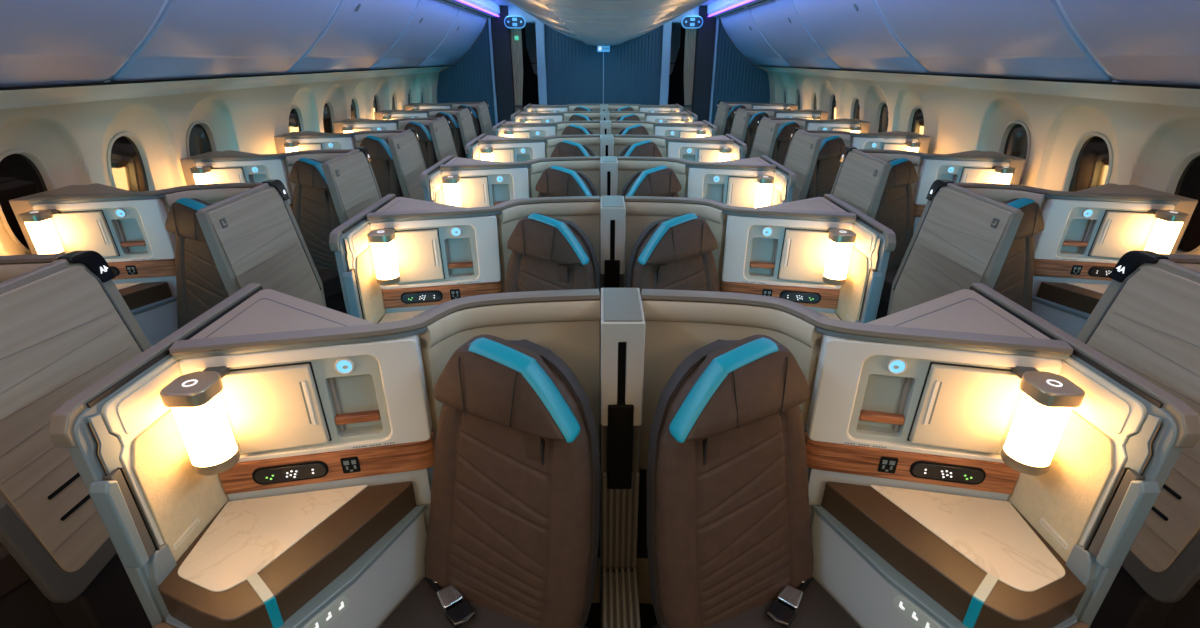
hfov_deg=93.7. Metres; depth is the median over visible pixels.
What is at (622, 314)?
post
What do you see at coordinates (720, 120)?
screen
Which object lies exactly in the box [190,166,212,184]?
bedside lamp
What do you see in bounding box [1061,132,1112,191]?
window
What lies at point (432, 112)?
divider
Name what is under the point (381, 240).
bedside lamp
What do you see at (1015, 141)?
window
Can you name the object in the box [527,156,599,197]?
divider
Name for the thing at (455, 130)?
passenger seat
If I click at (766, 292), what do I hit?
power socket
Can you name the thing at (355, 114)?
window
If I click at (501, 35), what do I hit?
wall
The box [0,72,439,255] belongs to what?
wall
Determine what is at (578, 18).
bin
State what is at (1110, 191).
console top
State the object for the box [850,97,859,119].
window
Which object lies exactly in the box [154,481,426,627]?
side table
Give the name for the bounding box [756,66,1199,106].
trim
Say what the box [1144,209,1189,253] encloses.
bedside lamp
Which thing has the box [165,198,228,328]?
passenger seat
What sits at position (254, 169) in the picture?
light
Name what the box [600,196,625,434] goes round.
post
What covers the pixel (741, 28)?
bin
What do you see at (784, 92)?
window
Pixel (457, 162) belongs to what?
partition top
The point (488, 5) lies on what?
trim
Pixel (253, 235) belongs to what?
screen
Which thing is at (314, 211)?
passenger seat
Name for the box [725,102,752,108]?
divider
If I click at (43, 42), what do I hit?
bin
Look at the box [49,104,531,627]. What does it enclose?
panels
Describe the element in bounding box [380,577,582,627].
cushion
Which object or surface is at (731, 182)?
console
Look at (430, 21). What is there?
bin
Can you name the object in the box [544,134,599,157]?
divider
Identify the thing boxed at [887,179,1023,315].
screen
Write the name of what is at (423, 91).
window
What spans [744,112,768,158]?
passenger seat
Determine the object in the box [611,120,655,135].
divider
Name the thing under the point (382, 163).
passenger seat
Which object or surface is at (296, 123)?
window
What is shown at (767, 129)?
screen
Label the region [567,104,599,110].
divider
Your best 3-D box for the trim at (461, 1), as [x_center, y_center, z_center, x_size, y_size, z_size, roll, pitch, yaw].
[-1.538,-2.180,3.403,0.035,0.014,11.200,0,24,0]
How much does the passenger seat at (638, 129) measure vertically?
1.127 m
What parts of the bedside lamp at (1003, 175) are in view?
lamp shade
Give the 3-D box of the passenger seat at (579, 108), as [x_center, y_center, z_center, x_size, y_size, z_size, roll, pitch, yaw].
[-0.309,-2.064,7.249,0.465,1.127,0.704,10,26,21]
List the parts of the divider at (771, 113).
rail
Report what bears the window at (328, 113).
in the wall at (72, 140)
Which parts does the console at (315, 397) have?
door, control panel, inset panel, rail, handle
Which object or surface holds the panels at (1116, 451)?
attached to the console at (927, 396)
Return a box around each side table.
[115,282,177,345]
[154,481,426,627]
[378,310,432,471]
[806,312,841,431]
[811,481,1089,627]
[1032,282,1108,337]
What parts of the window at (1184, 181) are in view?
pane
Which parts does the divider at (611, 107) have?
rail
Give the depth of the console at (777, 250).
2.32 m
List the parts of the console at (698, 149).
inset panel, rail, door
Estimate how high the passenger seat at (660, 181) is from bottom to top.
1.127 m
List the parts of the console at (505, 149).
door, rail, inset panel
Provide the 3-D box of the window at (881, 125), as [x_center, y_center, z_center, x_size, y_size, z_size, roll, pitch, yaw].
[2.788,-1.844,5.556,0.077,0.498,0.304,0,24,0]
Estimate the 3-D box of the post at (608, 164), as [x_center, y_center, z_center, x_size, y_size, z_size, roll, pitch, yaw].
[0.054,-0.414,3.643,0.104,1.154,0.230,0,24,0]
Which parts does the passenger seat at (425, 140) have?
backrest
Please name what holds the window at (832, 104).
in the wall at (1148, 141)
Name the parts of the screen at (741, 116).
screen frame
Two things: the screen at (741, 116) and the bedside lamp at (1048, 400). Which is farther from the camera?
the screen at (741, 116)
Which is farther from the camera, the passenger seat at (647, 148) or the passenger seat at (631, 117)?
the passenger seat at (631, 117)
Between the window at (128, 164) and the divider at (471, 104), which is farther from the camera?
the divider at (471, 104)
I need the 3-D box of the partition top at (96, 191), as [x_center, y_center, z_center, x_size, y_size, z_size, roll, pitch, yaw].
[-2.322,-0.581,2.667,0.451,0.023,0.337,-5,25,-11]
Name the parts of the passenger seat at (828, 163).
backrest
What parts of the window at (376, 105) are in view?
pane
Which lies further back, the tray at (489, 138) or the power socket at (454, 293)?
the tray at (489, 138)
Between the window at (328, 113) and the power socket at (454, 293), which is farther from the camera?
the window at (328, 113)
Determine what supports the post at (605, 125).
on the floor at (647, 614)
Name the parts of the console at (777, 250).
inset panel, handle, rail, control panel, door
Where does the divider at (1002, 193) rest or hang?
on the floor at (647, 614)
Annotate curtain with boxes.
[510,29,522,111]
[684,29,696,111]
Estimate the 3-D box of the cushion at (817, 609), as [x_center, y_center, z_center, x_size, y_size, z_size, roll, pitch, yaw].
[0.450,0.863,1.243,0.440,0.129,0.529,-11,27,-22]
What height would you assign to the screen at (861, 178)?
1.178 m
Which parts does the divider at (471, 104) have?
rail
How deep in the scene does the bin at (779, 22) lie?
6.04 m
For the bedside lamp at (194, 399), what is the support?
attached to the console at (315, 397)
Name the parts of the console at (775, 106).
rail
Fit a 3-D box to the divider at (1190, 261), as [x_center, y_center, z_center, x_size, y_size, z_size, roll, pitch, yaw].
[1.877,0.362,1.938,0.466,1.155,0.117,9,26,19]
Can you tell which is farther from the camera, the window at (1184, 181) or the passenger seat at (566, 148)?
the passenger seat at (566, 148)
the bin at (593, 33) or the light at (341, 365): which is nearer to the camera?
the light at (341, 365)
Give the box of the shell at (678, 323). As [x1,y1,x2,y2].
[636,289,828,603]
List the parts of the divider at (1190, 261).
rail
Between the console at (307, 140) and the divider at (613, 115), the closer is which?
the console at (307, 140)
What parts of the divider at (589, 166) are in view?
rail, panel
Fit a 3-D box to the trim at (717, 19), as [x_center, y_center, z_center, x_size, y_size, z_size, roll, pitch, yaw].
[1.784,-3.456,8.975,0.030,2.270,0.100,0,24,0]
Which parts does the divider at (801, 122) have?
rail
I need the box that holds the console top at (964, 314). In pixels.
[845,289,1051,340]
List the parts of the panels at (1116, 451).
panel, core panel, fabric panel, panel, core panel, frame, fabric panel, panel, door pull, core panel, frame, fabric panel, panel, frame, core panel, door pull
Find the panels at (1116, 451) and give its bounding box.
[675,104,1199,626]
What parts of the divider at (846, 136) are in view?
rail, panel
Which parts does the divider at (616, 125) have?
rail, panel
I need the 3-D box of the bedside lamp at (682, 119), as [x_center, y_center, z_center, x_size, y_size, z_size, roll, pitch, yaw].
[0.930,-2.054,6.220,0.088,0.209,0.136,0,24,0]
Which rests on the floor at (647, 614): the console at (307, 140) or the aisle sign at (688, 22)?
the console at (307, 140)
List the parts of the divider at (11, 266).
rail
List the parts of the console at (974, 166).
inset panel, rail, door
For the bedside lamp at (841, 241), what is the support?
attached to the console at (777, 250)
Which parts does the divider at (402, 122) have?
rail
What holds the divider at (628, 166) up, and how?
on the floor at (647, 614)
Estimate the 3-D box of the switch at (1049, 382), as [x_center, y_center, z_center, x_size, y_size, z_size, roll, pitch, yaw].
[0.930,0.142,1.150,0.027,0.002,0.027,-10,26,-20]
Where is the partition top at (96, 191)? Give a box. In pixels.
[49,183,146,199]
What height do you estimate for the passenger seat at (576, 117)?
1.127 m
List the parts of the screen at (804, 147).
number plate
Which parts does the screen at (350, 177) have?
number plate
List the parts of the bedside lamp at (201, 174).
lamp shade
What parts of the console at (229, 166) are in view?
door, rail, inset panel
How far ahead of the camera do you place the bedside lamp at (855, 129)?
5.41 m
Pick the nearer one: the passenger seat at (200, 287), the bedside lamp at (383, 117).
the passenger seat at (200, 287)
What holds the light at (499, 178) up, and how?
attached to the console at (483, 183)
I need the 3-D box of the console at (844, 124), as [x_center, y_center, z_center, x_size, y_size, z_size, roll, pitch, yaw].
[2.344,-1.426,5.863,0.596,1.155,0.364,0,24,0]
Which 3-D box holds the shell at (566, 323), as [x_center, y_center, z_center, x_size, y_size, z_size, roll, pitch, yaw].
[-0.230,0.486,1.665,0.474,1.155,0.117,-9,26,-19]
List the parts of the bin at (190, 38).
seam trim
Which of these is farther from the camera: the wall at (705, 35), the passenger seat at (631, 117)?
the wall at (705, 35)
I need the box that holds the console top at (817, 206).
[739,197,845,216]
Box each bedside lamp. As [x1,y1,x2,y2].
[18,209,64,253]
[160,366,239,475]
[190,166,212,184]
[283,142,298,151]
[342,126,353,132]
[367,228,399,285]
[382,116,391,119]
[442,175,460,206]
[480,147,492,160]
[503,130,513,136]
[519,118,527,121]
[681,118,688,122]
[696,130,705,136]
[719,147,731,161]
[754,175,773,207]
[811,116,820,119]
[822,228,856,285]
[850,126,861,132]
[905,142,920,151]
[992,166,1015,183]
[1000,366,1084,475]
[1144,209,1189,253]
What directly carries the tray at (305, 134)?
on the console at (307, 140)
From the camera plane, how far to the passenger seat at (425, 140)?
5.48 m
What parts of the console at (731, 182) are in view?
inset panel, rail, handle, door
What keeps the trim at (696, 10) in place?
attached to the wall at (574, 68)
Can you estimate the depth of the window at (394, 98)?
7.34 m
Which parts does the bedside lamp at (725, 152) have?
lamp shade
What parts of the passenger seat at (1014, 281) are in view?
backrest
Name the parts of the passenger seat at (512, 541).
backrest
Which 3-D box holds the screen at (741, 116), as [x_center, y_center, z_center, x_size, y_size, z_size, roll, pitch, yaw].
[1.590,-1.826,6.712,0.160,1.178,0.651,0,24,0]
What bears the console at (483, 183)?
on the floor at (647, 614)
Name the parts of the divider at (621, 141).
rail, panel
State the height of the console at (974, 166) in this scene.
1.155 m
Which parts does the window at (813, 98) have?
pane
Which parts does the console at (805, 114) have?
rail, inset panel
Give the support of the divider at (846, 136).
on the floor at (647, 614)
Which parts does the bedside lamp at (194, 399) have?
lamp shade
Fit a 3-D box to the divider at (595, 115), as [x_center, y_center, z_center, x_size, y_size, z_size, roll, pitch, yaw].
[-0.230,-1.794,6.670,0.474,1.155,0.117,-9,26,-19]
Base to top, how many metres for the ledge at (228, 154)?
0.023 m
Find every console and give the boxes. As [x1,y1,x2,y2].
[9,183,176,296]
[169,289,434,530]
[180,150,292,211]
[274,131,354,202]
[333,118,398,132]
[367,197,502,312]
[374,109,428,119]
[404,103,451,109]
[440,157,531,207]
[478,135,547,161]
[501,121,556,137]
[517,112,563,122]
[529,104,568,112]
[639,104,677,112]
[645,112,690,122]
[653,121,707,137]
[665,135,733,161]
[685,157,775,207]
[720,197,855,312]
[752,103,797,109]
[775,109,828,119]
[804,289,1072,524]
[806,118,870,132]
[851,131,930,202]
[913,150,1025,231]
[1032,183,1197,296]
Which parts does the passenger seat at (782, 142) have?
backrest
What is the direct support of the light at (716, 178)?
attached to the console at (731, 182)
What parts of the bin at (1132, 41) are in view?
seam trim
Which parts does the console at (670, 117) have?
inset panel, rail, door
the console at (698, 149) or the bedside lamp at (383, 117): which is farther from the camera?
the bedside lamp at (383, 117)
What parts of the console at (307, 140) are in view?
door, rail, inset panel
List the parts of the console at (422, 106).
rail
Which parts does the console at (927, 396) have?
handle, rail, inset panel, control panel, door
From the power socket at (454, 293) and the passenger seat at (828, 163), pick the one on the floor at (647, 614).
the passenger seat at (828, 163)
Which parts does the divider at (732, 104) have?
rail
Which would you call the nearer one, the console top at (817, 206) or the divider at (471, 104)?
the console top at (817, 206)
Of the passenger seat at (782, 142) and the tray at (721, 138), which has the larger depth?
the passenger seat at (782, 142)
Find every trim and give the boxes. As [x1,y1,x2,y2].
[0,66,450,108]
[439,0,499,17]
[456,0,498,16]
[488,18,497,124]
[508,5,534,22]
[535,18,546,104]
[603,52,603,103]
[660,20,671,104]
[672,6,698,22]
[707,0,771,17]
[708,0,753,16]
[709,18,718,122]
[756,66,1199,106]
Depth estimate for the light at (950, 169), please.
3.57 m
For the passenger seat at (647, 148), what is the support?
on the floor at (647, 614)
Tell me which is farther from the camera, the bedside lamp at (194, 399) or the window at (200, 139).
the window at (200, 139)
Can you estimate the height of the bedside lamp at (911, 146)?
0.209 m
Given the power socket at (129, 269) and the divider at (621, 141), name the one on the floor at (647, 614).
the divider at (621, 141)
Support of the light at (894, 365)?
attached to the console at (927, 396)
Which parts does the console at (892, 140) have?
inset panel, rail, door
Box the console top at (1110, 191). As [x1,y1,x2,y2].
[1062,183,1158,199]
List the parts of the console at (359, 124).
door, inset panel, rail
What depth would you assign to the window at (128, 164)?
3.21 m
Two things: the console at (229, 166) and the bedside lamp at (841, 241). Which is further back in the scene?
the console at (229, 166)
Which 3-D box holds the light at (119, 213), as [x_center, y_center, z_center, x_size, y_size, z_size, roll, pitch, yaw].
[-2.189,-0.461,2.567,0.042,0.041,0.008,-5,25,-10]
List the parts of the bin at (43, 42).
seam trim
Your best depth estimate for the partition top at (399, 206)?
2.28 m
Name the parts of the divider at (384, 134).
panel, rail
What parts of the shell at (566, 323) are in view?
rail, kick panel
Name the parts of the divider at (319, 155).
panel, rail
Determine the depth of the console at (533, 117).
6.27 m
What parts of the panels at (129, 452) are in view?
door pull, core panel, frame, panel, fabric panel, frame, core panel, door pull, panel, fabric panel, frame, core panel, panel, fabric panel, core panel, panel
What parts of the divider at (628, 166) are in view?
rail, panel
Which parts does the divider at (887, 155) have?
rail, panel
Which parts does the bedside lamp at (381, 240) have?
lamp shade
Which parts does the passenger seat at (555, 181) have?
backrest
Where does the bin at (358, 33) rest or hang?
attached to the wall at (72, 140)
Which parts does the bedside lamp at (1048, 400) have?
lamp shade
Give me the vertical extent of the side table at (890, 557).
0.676 m
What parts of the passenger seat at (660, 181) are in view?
backrest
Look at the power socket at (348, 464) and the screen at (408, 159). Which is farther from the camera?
the screen at (408, 159)
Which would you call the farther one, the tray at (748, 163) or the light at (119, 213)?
the tray at (748, 163)
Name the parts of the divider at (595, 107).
rail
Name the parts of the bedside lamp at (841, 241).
lamp shade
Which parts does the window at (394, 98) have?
pane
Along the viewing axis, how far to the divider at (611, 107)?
7.45 m
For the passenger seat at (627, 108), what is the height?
1.127 m
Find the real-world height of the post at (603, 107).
1.154 m
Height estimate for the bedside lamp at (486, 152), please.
0.209 m
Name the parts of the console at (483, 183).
door, handle, rail, inset panel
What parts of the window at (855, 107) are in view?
pane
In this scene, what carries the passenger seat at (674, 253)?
on the floor at (647, 614)
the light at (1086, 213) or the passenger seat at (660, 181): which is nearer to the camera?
the light at (1086, 213)
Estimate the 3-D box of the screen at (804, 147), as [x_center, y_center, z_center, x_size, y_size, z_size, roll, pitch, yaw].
[1.590,-0.914,4.709,0.160,1.178,0.651,0,24,0]
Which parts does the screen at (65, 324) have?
number plate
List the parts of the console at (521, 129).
door, rail, inset panel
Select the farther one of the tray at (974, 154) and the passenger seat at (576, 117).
the passenger seat at (576, 117)
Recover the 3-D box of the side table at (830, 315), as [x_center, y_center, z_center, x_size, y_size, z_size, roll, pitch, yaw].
[0.775,0.368,2.359,0.448,0.676,0.458,0,24,0]
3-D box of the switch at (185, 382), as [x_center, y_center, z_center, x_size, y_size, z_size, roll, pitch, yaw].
[-0.840,0.142,1.150,0.027,0.002,0.027,3,25,7]
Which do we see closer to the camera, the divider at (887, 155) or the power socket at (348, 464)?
the power socket at (348, 464)
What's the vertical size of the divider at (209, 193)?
1.155 m
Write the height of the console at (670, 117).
1.155 m
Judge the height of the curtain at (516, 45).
2.120 m
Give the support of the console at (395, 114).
on the floor at (647, 614)
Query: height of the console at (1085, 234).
1.155 m
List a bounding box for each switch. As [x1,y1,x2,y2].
[182,379,197,386]
[1046,379,1062,386]
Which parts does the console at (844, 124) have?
inset panel, rail, door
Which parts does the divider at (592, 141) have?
panel, rail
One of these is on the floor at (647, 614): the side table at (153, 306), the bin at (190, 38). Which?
the side table at (153, 306)
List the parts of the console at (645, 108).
rail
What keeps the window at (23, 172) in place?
in the wall at (72, 140)
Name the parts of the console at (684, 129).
rail, inset panel, door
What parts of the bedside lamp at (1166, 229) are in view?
lamp shade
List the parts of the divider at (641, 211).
rail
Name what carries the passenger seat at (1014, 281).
on the floor at (647, 614)
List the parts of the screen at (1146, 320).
number plate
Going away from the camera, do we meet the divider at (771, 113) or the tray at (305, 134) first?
the tray at (305, 134)
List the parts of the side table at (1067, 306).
pad edge trim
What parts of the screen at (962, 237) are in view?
number plate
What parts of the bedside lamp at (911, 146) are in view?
lamp shade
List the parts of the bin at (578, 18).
underside panel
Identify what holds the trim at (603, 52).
attached to the wall at (574, 68)
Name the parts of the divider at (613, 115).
rail, panel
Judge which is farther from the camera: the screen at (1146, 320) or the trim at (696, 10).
the trim at (696, 10)
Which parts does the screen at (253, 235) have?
number plate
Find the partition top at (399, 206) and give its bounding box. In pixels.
[374,197,484,216]
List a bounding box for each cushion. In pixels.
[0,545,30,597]
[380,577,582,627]
[661,578,860,627]
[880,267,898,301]
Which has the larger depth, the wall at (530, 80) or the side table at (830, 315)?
the wall at (530, 80)
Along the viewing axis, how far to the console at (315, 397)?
1.32 m
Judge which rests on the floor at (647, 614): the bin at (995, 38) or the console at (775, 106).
the console at (775, 106)
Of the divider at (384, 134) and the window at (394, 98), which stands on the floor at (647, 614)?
the divider at (384, 134)
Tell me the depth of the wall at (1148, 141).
3.48 m
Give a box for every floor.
[151,435,657,627]
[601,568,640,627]
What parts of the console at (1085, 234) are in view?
control panel, handle, inset panel, rail, door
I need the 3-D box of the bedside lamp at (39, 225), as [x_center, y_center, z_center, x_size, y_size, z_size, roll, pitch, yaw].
[-2.441,-0.354,2.489,0.090,0.209,0.136,0,24,0]
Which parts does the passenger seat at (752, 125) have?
backrest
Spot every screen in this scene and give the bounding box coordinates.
[0,250,151,627]
[195,179,325,306]
[321,147,381,223]
[388,128,426,200]
[429,116,457,161]
[456,107,476,157]
[476,101,493,135]
[713,101,729,135]
[730,107,750,142]
[749,116,779,157]
[783,128,821,201]
[830,147,891,218]
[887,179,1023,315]
[1076,250,1199,627]
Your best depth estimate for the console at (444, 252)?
2.33 m
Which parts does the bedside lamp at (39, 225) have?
lamp shade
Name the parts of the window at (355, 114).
pane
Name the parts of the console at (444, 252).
door, control panel, rail, handle, inset panel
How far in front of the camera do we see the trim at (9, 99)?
3.11 m
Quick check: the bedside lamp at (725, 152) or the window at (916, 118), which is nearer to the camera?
the bedside lamp at (725, 152)
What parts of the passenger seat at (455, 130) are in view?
backrest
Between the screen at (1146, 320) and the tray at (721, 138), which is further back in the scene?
the tray at (721, 138)
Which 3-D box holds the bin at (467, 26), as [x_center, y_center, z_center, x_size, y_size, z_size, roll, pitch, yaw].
[-2.141,-3.810,7.766,1.010,0.704,1.861,0,24,0]
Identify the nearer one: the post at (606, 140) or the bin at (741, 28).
the post at (606, 140)
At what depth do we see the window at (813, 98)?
7.34 m
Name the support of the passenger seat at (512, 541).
on the floor at (647, 614)
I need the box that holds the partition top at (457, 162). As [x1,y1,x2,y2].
[446,157,514,168]
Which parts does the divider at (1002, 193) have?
rail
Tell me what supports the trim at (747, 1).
attached to the wall at (705, 35)
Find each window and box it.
[0,149,55,253]
[107,132,156,191]
[186,121,216,156]
[289,106,304,132]
[323,101,334,132]
[351,97,359,118]
[373,93,379,119]
[392,90,397,109]
[408,88,411,103]
[422,86,424,102]
[782,87,785,102]
[795,88,799,109]
[811,90,816,109]
[828,93,835,119]
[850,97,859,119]
[874,101,888,132]
[907,106,923,134]
[998,121,1030,184]
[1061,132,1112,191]
[1165,149,1199,254]
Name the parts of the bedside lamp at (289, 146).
lamp shade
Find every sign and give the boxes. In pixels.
[504,5,525,28]
[597,46,609,51]
[681,9,702,28]
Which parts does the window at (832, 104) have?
pane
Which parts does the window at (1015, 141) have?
pane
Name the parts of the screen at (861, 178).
number plate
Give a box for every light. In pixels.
[115,209,125,217]
[251,166,258,172]
[334,358,353,373]
[451,227,460,236]
[496,175,502,181]
[713,175,719,181]
[762,227,772,236]
[887,358,906,373]
[947,166,954,172]
[1082,209,1093,217]
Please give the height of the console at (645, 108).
1.155 m
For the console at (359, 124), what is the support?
on the floor at (647, 614)
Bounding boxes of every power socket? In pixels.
[125,265,137,274]
[340,456,360,473]
[450,289,460,299]
[762,289,772,296]
[878,456,897,473]
[1070,265,1082,274]
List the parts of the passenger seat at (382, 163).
backrest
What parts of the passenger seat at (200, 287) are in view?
backrest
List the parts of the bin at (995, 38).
seam trim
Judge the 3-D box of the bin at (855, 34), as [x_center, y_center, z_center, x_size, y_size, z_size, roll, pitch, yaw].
[2.249,-2.417,4.708,1.010,0.704,1.621,0,24,0]
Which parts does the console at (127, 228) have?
door, rail, inset panel, handle, control panel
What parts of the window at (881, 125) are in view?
pane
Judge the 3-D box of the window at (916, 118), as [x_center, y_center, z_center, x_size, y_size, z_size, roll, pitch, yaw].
[2.788,-1.579,4.973,0.077,0.498,0.304,0,24,0]
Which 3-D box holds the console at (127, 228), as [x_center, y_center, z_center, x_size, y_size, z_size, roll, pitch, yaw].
[-2.307,-0.058,2.860,0.608,1.155,0.364,0,24,0]
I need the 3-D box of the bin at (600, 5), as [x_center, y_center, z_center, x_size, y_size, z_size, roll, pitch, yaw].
[0.054,-0.882,0.862,1.920,0.566,2.892,0,24,0]
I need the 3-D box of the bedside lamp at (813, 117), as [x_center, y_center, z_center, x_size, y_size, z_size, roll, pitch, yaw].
[2.475,-2.178,6.494,0.088,0.209,0.136,0,24,0]
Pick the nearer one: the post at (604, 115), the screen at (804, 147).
the screen at (804, 147)
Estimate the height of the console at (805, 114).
1.155 m
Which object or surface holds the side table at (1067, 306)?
on the floor at (647, 614)
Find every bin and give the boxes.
[0,0,168,87]
[110,0,339,81]
[285,0,417,72]
[369,0,461,68]
[417,8,488,66]
[507,0,697,37]
[508,0,708,29]
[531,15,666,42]
[540,0,689,10]
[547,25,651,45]
[718,8,791,66]
[747,0,841,68]
[793,0,928,72]
[875,0,1112,81]
[1055,0,1199,85]
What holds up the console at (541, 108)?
on the floor at (647, 614)
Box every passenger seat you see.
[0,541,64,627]
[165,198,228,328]
[289,158,346,313]
[360,136,403,197]
[380,334,600,627]
[404,121,437,168]
[434,112,464,157]
[457,104,481,136]
[503,213,599,292]
[535,165,596,197]
[551,140,594,156]
[561,124,593,134]
[569,114,592,120]
[574,106,592,110]
[615,106,633,110]
[616,114,639,120]
[617,124,648,134]
[619,140,661,156]
[621,165,681,199]
[626,213,719,294]
[646,334,860,627]
[723,104,745,135]
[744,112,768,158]
[771,121,799,164]
[805,136,845,198]
[874,158,917,319]
[993,198,1043,311]
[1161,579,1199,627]
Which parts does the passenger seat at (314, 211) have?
backrest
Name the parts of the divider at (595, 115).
panel, rail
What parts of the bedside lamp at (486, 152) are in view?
lamp shade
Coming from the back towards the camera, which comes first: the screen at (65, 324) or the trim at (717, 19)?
the trim at (717, 19)
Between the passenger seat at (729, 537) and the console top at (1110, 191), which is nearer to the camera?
the passenger seat at (729, 537)
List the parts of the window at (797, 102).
pane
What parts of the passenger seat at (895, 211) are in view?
backrest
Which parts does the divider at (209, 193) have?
panel, rail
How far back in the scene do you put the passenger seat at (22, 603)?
1.60 m
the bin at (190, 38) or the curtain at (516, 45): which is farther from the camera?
the curtain at (516, 45)
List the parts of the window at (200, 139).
pane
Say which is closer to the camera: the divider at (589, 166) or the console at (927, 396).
the console at (927, 396)
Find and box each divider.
[0,253,66,281]
[161,182,261,236]
[284,149,353,199]
[352,130,405,148]
[396,117,440,129]
[427,109,466,157]
[450,102,480,108]
[494,196,599,291]
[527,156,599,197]
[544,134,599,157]
[554,120,599,134]
[562,111,599,120]
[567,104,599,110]
[608,104,639,110]
[609,111,646,120]
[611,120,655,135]
[613,134,668,156]
[617,156,688,197]
[624,196,729,287]
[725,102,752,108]
[744,109,775,117]
[769,118,807,129]
[804,130,852,146]
[857,149,922,198]
[954,182,1047,236]
[1161,254,1199,271]
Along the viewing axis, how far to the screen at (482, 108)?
7.47 m
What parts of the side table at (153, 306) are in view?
pad edge trim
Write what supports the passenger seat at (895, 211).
on the floor at (647, 614)
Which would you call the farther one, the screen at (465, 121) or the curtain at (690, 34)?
the curtain at (690, 34)
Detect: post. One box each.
[600,104,607,110]
[600,111,608,120]
[600,120,610,134]
[600,134,613,156]
[600,156,617,196]
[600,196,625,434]
[601,288,644,572]
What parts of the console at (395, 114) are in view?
inset panel, rail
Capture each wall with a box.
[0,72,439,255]
[437,18,769,126]
[491,5,514,122]
[521,27,538,107]
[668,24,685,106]
[691,5,716,121]
[767,72,1199,254]
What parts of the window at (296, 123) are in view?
pane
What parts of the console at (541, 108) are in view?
rail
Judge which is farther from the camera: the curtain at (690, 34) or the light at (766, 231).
the curtain at (690, 34)
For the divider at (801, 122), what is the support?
on the floor at (647, 614)
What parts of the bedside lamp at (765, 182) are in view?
lamp shade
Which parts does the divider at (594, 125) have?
panel, rail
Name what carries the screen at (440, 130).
on the floor at (647, 614)
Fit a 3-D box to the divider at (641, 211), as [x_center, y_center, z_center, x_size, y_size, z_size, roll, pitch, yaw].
[0.333,0.030,2.666,0.466,1.155,0.117,9,26,19]
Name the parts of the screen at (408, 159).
number plate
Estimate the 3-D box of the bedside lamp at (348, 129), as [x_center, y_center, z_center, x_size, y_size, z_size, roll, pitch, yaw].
[-2.441,-1.722,5.492,0.090,0.209,0.136,0,24,0]
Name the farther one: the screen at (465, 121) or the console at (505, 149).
the screen at (465, 121)
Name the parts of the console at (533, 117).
door, rail, inset panel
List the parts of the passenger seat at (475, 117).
backrest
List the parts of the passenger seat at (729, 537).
backrest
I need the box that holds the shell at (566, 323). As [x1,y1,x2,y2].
[413,289,599,602]
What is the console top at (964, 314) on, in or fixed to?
on the console at (927, 396)
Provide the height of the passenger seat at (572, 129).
1.127 m
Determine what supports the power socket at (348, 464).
attached to the console at (315, 397)
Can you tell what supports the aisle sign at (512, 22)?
hanging from the ceiling
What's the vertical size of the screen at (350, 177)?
1.178 m
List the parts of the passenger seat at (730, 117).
backrest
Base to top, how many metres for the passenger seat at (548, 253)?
1.127 m
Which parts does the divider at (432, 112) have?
rail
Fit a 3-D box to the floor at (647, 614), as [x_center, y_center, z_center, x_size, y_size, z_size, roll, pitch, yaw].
[0.054,-0.687,5.731,6.000,0.080,14.200,0,24,0]
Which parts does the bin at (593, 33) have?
underside panel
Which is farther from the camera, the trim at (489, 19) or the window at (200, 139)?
the trim at (489, 19)
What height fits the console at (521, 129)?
1.155 m
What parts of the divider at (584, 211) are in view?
rail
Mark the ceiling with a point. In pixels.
(499, 2)
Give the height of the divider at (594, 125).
1.155 m
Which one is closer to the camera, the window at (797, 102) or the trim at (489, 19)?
the window at (797, 102)
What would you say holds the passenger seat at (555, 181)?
on the floor at (647, 614)
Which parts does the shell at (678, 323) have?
kick panel, rail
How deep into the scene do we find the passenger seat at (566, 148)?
4.21 m
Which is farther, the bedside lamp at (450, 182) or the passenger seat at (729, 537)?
the bedside lamp at (450, 182)
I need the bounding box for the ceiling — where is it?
[491,0,716,5]

